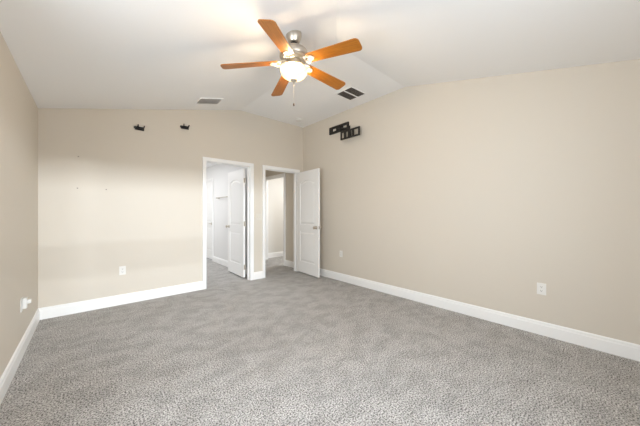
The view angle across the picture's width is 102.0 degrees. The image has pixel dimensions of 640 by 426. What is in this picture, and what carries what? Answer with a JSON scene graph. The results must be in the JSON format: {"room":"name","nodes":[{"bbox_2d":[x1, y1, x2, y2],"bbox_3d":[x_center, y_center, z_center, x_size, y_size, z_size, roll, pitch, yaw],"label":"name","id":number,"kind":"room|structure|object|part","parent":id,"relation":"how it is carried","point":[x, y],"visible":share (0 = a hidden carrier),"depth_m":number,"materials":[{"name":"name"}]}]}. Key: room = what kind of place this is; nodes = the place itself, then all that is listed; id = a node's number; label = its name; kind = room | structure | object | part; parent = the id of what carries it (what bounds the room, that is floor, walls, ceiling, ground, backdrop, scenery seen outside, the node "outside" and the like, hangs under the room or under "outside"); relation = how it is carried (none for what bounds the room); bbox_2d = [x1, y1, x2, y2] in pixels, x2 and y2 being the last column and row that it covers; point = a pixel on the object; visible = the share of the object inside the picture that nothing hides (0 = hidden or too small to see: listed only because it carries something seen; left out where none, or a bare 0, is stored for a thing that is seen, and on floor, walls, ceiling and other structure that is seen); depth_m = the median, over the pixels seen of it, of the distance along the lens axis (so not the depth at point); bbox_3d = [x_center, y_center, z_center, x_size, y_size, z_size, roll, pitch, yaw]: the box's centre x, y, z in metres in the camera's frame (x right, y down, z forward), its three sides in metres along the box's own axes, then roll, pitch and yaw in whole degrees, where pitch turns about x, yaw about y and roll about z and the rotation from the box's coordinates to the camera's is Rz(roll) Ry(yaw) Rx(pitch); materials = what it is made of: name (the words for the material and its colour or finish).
{"room":"empty bedroom","nodes":[
{"label":"empty bedroom","id":0,"kind":"room"},
{"bbox_2d":[0,32,37,377],"bbox_3d":[-1.677,0.013,1.131,0.120,2.434,5.080,0,0,-42],"label":"wall","id":1,"kind":"structure","parent":0,"point":[18,108],"depth_m":2.10,"materials":[{"name":"beige paint"}]},
{"bbox_2d":[0,309,39,404],"bbox_3d":[-1.626,1.163,1.176,0.016,0.135,4.840,0,0,-42],"label":"baseboard","id":2,"kind":"structure","parent":1,"relation":"attached to","point":[9,372],"depth_m":2.05,"materials":[{"name":"white paint"}]},
{"bbox_2d":[20,297,22,312],"bbox_3d":[-2.583,0.795,2.245,0.009,0.116,0.072,0,0,-42],"label":"wall outlet","id":3,"kind":"object","parent":1,"relation":"attached to","point":[21,309],"visible":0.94,"depth_m":2.22,"materials":[{"name":"white plastic"}]},
{"bbox_2d":[22,297,31,308],"bbox_3d":[-2.561,0.783,2.265,0.050,0.090,0.052,0,0,-42],"label":"plug adapter","id":4,"kind":"object","parent":3,"relation":"attached to","point":[25,300],"visible":1,"depth_m":2.24,"materials":[{"name":"white plastic"}]},
{"bbox_2d":[38,108,302,307],"bbox_3d":[-1.843,-0.297,4.305,3.855,3.055,0.120,0,0,-42],"label":"wall","id":5,"kind":"structure","parent":0,"point":[147,221],"depth_m":3.56,"materials":[{"name":"beige paint"}]},
{"bbox_2d":[119,266,125,274],"bbox_3d":[-2.660,0.775,3.490,0.072,0.116,0.009,0,0,-42],"label":"wall outlet","id":6,"kind":"object","parent":5,"relation":"attached to","point":[122,269],"visible":1,"depth_m":3.49,"materials":[{"name":"white plastic"}]},
{"bbox_2d":[134,124,144,130],"bbox_3d":[-2.506,-1.188,3.594,0.123,0.067,0.059,2,-2,-42],"label":"wall bracket","id":7,"kind":"object","parent":5,"relation":"attached to","point":[137,127],"visible":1,"depth_m":3.59,"materials":[{"name":"black metal"}]},
{"bbox_2d":[38,271,262,319],"bbox_3d":[-1.798,1.163,4.254,3.855,0.135,0.016,0,0,-42],"label":"baseboard","id":8,"kind":"structure","parent":5,"relation":"attached to","point":[93,304],"depth_m":3.45,"materials":[{"name":"white paint"}]},
{"bbox_2d":[180,124,189,129],"bbox_3d":[-2.075,-1.328,3.978,0.123,0.067,0.059,-2,2,-42],"label":"wall bracket","id":9,"kind":"object","parent":5,"relation":"attached to","point":[181,126],"visible":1,"depth_m":3.97,"materials":[{"name":"black metal"}]},
{"bbox_2d":[202,157,253,288],"bbox_3d":[-1.599,0.162,4.515,0.894,2.137,0.154,0,0,-42],"label":"trim","id":10,"kind":"structure","parent":5,"relation":"attached to","point":[250,166],"depth_m":4.73,"materials":[{"name":"white paint"}]},
{"bbox_2d":[226,168,245,276],"bbox_3d":[-1.655,0.184,5.112,0.173,2.032,0.769,0,0,-41],"label":"door","id":11,"kind":"structure","parent":5,"relation":"in","point":[236,179],"depth_m":5.06,"materials":[{"name":"white paint"}]},
{"bbox_3d":[-1.658,0.672,5.117,0.031,0.565,0.485,0,0,-41],"label":"raised panel","id":12,"kind":"part","parent":11,"relation":"part of","materials":[{"name":"white paint"}]},
{"bbox_3d":[-1.658,-0.212,5.117,0.031,0.845,0.485,0,0,-41],"label":"raised panel","id":13,"kind":"part","parent":11,"relation":"part of","materials":[{"name":"white paint"}]},
{"bbox_2d":[256,214,261,219],"bbox_3d":[-1.139,0.075,4.838,0.116,0.116,0.021,0,0,-42],"label":"light switch","id":14,"kind":"object","parent":5,"relation":"attached to","point":[258,216],"visible":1,"depth_m":4.84,"materials":[{"name":"beige plastic"}]},
{"bbox_2d":[262,165,299,277],"bbox_3d":[-0.796,0.162,5.223,0.874,2.137,0.142,0,0,-42],"label":"trim","id":15,"kind":"structure","parent":5,"relation":"attached to","point":[264,167],"depth_m":5.12,"materials":[{"name":"white paint"}]},
{"bbox_2d":[297,168,320,277],"bbox_3d":[-0.242,0.184,5.113,0.173,2.032,0.749,0,0,-37],"label":"door","id":16,"kind":"structure","parent":5,"relation":"in","point":[308,182],"depth_m":5.06,"materials":[{"name":"white paint"}]},
{"bbox_3d":[-0.239,0.672,5.109,0.031,0.565,0.465,0,0,-37],"label":"raised panel","id":17,"kind":"part","parent":16,"relation":"part of","materials":[{"name":"white paint"}]},
{"bbox_3d":[-0.239,-0.212,5.109,0.031,0.845,0.465,0,0,-37],"label":"raised panel","id":18,"kind":"part","parent":16,"relation":"part of","materials":[{"name":"white paint"}]},
{"bbox_2d":[206,163,215,167],"bbox_3d":[-3.173,-1.250,5.624,2.085,0.080,3.620,0,0,-42],"label":"ceiling","id":19,"kind":"structure","parent":0,"point":[207,164],"depth_m":6.46,"materials":[{"name":"white paint"}]},
{"bbox_2d":[206,164,246,266],"bbox_3d":[-2.373,0.010,6.256,0.050,2.440,3.500,0,0,-42],"label":"wall","id":20,"kind":"structure","parent":0,"point":[219,173],"depth_m":6.20,"materials":[{"name":"white paint"}]},
{"bbox_2d":[206,181,211,258],"bbox_3d":[-2.994,0.184,6.948,0.143,2.032,0.756,0,0,-42],"label":"door","id":21,"kind":"structure","parent":20,"relation":"in","point":[208,184],"depth_m":6.86,"materials":[{"name":"white paint"}]},
{"bbox_3d":[-2.994,0.672,6.949,0.031,0.565,0.484,0,0,-42],"label":"raised panel","id":22,"kind":"part","parent":21,"relation":"part of","materials":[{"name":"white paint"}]},
{"bbox_3d":[-2.994,-0.212,6.949,0.031,0.845,0.484,0,0,-42],"label":"raised panel","id":23,"kind":"part","parent":21,"relation":"part of","materials":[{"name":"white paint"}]},
{"bbox_2d":[206,178,212,260],"bbox_3d":[-3.000,0.169,6.943,0.072,2.122,0.884,0,0,-42],"label":"trim","id":24,"kind":"structure","parent":20,"relation":"attached to","point":[211,179],"depth_m":6.59,"materials":[{"name":"white paint"}]},
{"bbox_2d":[213,256,246,273],"bbox_3d":[-2.402,1.163,6.239,0.016,0.135,3.488,0,0,-42],"label":"baseboard","id":25,"kind":"structure","parent":20,"relation":"attached to","point":[215,259],"depth_m":6.16,"materials":[{"name":"white paint"}]},
{"bbox_2d":[268,177,283,252],"bbox_3d":[-1.298,0.010,7.255,2.885,2.440,0.120,0,0,-42],"label":"wall","id":26,"kind":"structure","parent":0,"point":[275,186],"depth_m":7.25,"materials":[{"name":"white paint"}]},
{"bbox_2d":[268,251,293,267],"bbox_3d":[-0.704,1.163,6.551,2.735,0.135,1.720,0,0,-42],"label":"baseboard","id":27,"kind":"structure","parent":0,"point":[274,254],"depth_m":7.10,"materials":[{"name":"white paint"}]},
{"bbox_2d":[0,256,639,425],"bbox_3d":[-0.798,1.260,4.459,5.860,0.060,8.880,0,0,-42],"label":"floor","id":28,"kind":"structure","parent":0,"point":[285,347],"depth_m":2.08,"materials":[{"name":"grey carpet"}]},
{"bbox_2d":[0,0,639,127],"bbox_3d":[-0.193,-1.565,2.453,3.855,0.721,4.840,0,0,-42],"label":"ceiling","id":29,"kind":"structure","parent":0,"point":[68,54],"depth_m":2.28,"materials":[{"name":"white paint"}]},
{"bbox_2d":[195,98,222,103],"bbox_3d":[-1.628,-1.642,3.806,0.335,0.101,0.234,0,0,-42],"label":"ceiling vent","id":30,"kind":"object","parent":29,"relation":"in","point":[200,100],"visible":1,"depth_m":3.78,"materials":[{"name":"white metal"}]},
{"bbox_2d":[220,19,361,105],"bbox_3d":[-0.207,-1.353,2.473,1.225,0.694,1.285,0,0,-42],"label":"ceiling fan","id":31,"kind":"object","parent":29,"relation":"hanging from","point":[294,56],"visible":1,"depth_m":2.36,"materials":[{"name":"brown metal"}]},
{"bbox_3d":[-0.648,-1.370,2.396,0.515,0.006,0.138,-8,15,-6],"label":"blade","id":32,"kind":"part","parent":31,"relation":"part of","materials":[{"name":"brown wood"}]},
{"bbox_3d":[-0.328,-1.370,2.042,0.138,0.006,0.515,10,9,10],"label":"blade","id":33,"kind":"part","parent":31,"relation":"part of","materials":[{"name":"brown wood"}]},
{"bbox_3d":[-0.411,-1.395,2.810,0.138,0.006,0.515,-16,3,-24],"label":"blade","id":34,"kind":"part","parent":31,"relation":"part of","materials":[{"name":"brown wood"}]},
{"bbox_3d":[0.056,-1.411,2.711,0.515,0.006,0.138,2,-14,-42],"label":"blade","id":35,"kind":"part","parent":31,"relation":"part of","materials":[{"name":"brown wood"}]},
{"bbox_3d":[0.107,-1.396,2.236,0.515,0.007,0.138,4,-7,30],"label":"blade","id":36,"kind":"part","parent":31,"relation":"part of","materials":[{"name":"brown wood"}]},
{"bbox_2d":[335,86,366,100],"bbox_3d":[0.471,-1.821,3.962,0.352,0.008,0.336,0,0,-42],"label":"ceiling vent","id":37,"kind":"object","parent":29,"relation":"in","point":[350,93],"visible":1,"depth_m":3.95,"materials":[{"name":"metal"}]},
{"bbox_2d":[265,59,639,344],"bbox_3d":[0.722,-0.297,4.420,0.130,3.055,6.800,0,0,-42],"label":"wall","id":38,"kind":"structure","parent":0,"point":[481,192],"depth_m":2.89,"materials":[{"name":"beige paint"}]},
{"bbox_2d":[265,173,284,265],"bbox_3d":[-1.117,0.149,6.492,0.164,2.162,1.064,0,0,-42],"label":"trim","id":39,"kind":"structure","parent":38,"relation":"attached to","point":[283,174],"depth_m":6.83,"materials":[{"name":"white paint"}]},
{"bbox_2d":[329,122,359,139],"bbox_3d":[0.420,-1.442,4.576,0.115,0.325,0.805,0,0,-42],"label":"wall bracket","id":40,"kind":"object","parent":38,"relation":"attached to","point":[339,128],"visible":1,"depth_m":4.54,"materials":[{"name":"black metal"}]},
{"bbox_3d":[0.344,-1.540,4.726,0.028,0.130,0.480,0,0,-42],"label":"wall plate","id":41,"kind":"part","parent":40,"relation":"part of","materials":[{"name":"black metal"}]},
{"bbox_3d":[0.401,-1.528,4.602,0.050,0.135,0.304,0,0,-35],"label":"folding arm","id":42,"kind":"part","parent":40,"relation":"part of","materials":[{"name":"black metal"}]},
{"bbox_3d":[0.509,-1.353,4.404,0.020,0.145,0.430,0,0,-42],"label":"screen plate","id":43,"kind":"part","parent":40,"relation":"part of","materials":[{"name":"black metal"}]},
{"bbox_2d":[320,268,639,361],"bbox_3d":[1.240,1.163,3.730,0.016,0.135,4.840,0,0,-42],"label":"baseboard","id":44,"kind":"structure","parent":38,"relation":"attached to","point":[617,347],"depth_m":2.79,"materials":[{"name":"white paint"}]},
{"bbox_2d":[537,283,545,294],"bbox_3d":[2.237,0.767,2.616,0.009,0.116,0.072,0,0,-42],"label":"wall outlet","id":45,"kind":"object","parent":38,"relation":"attached to","point":[541,287],"visible":1,"depth_m":2.62,"materials":[{"name":"white plastic"}]}
]}

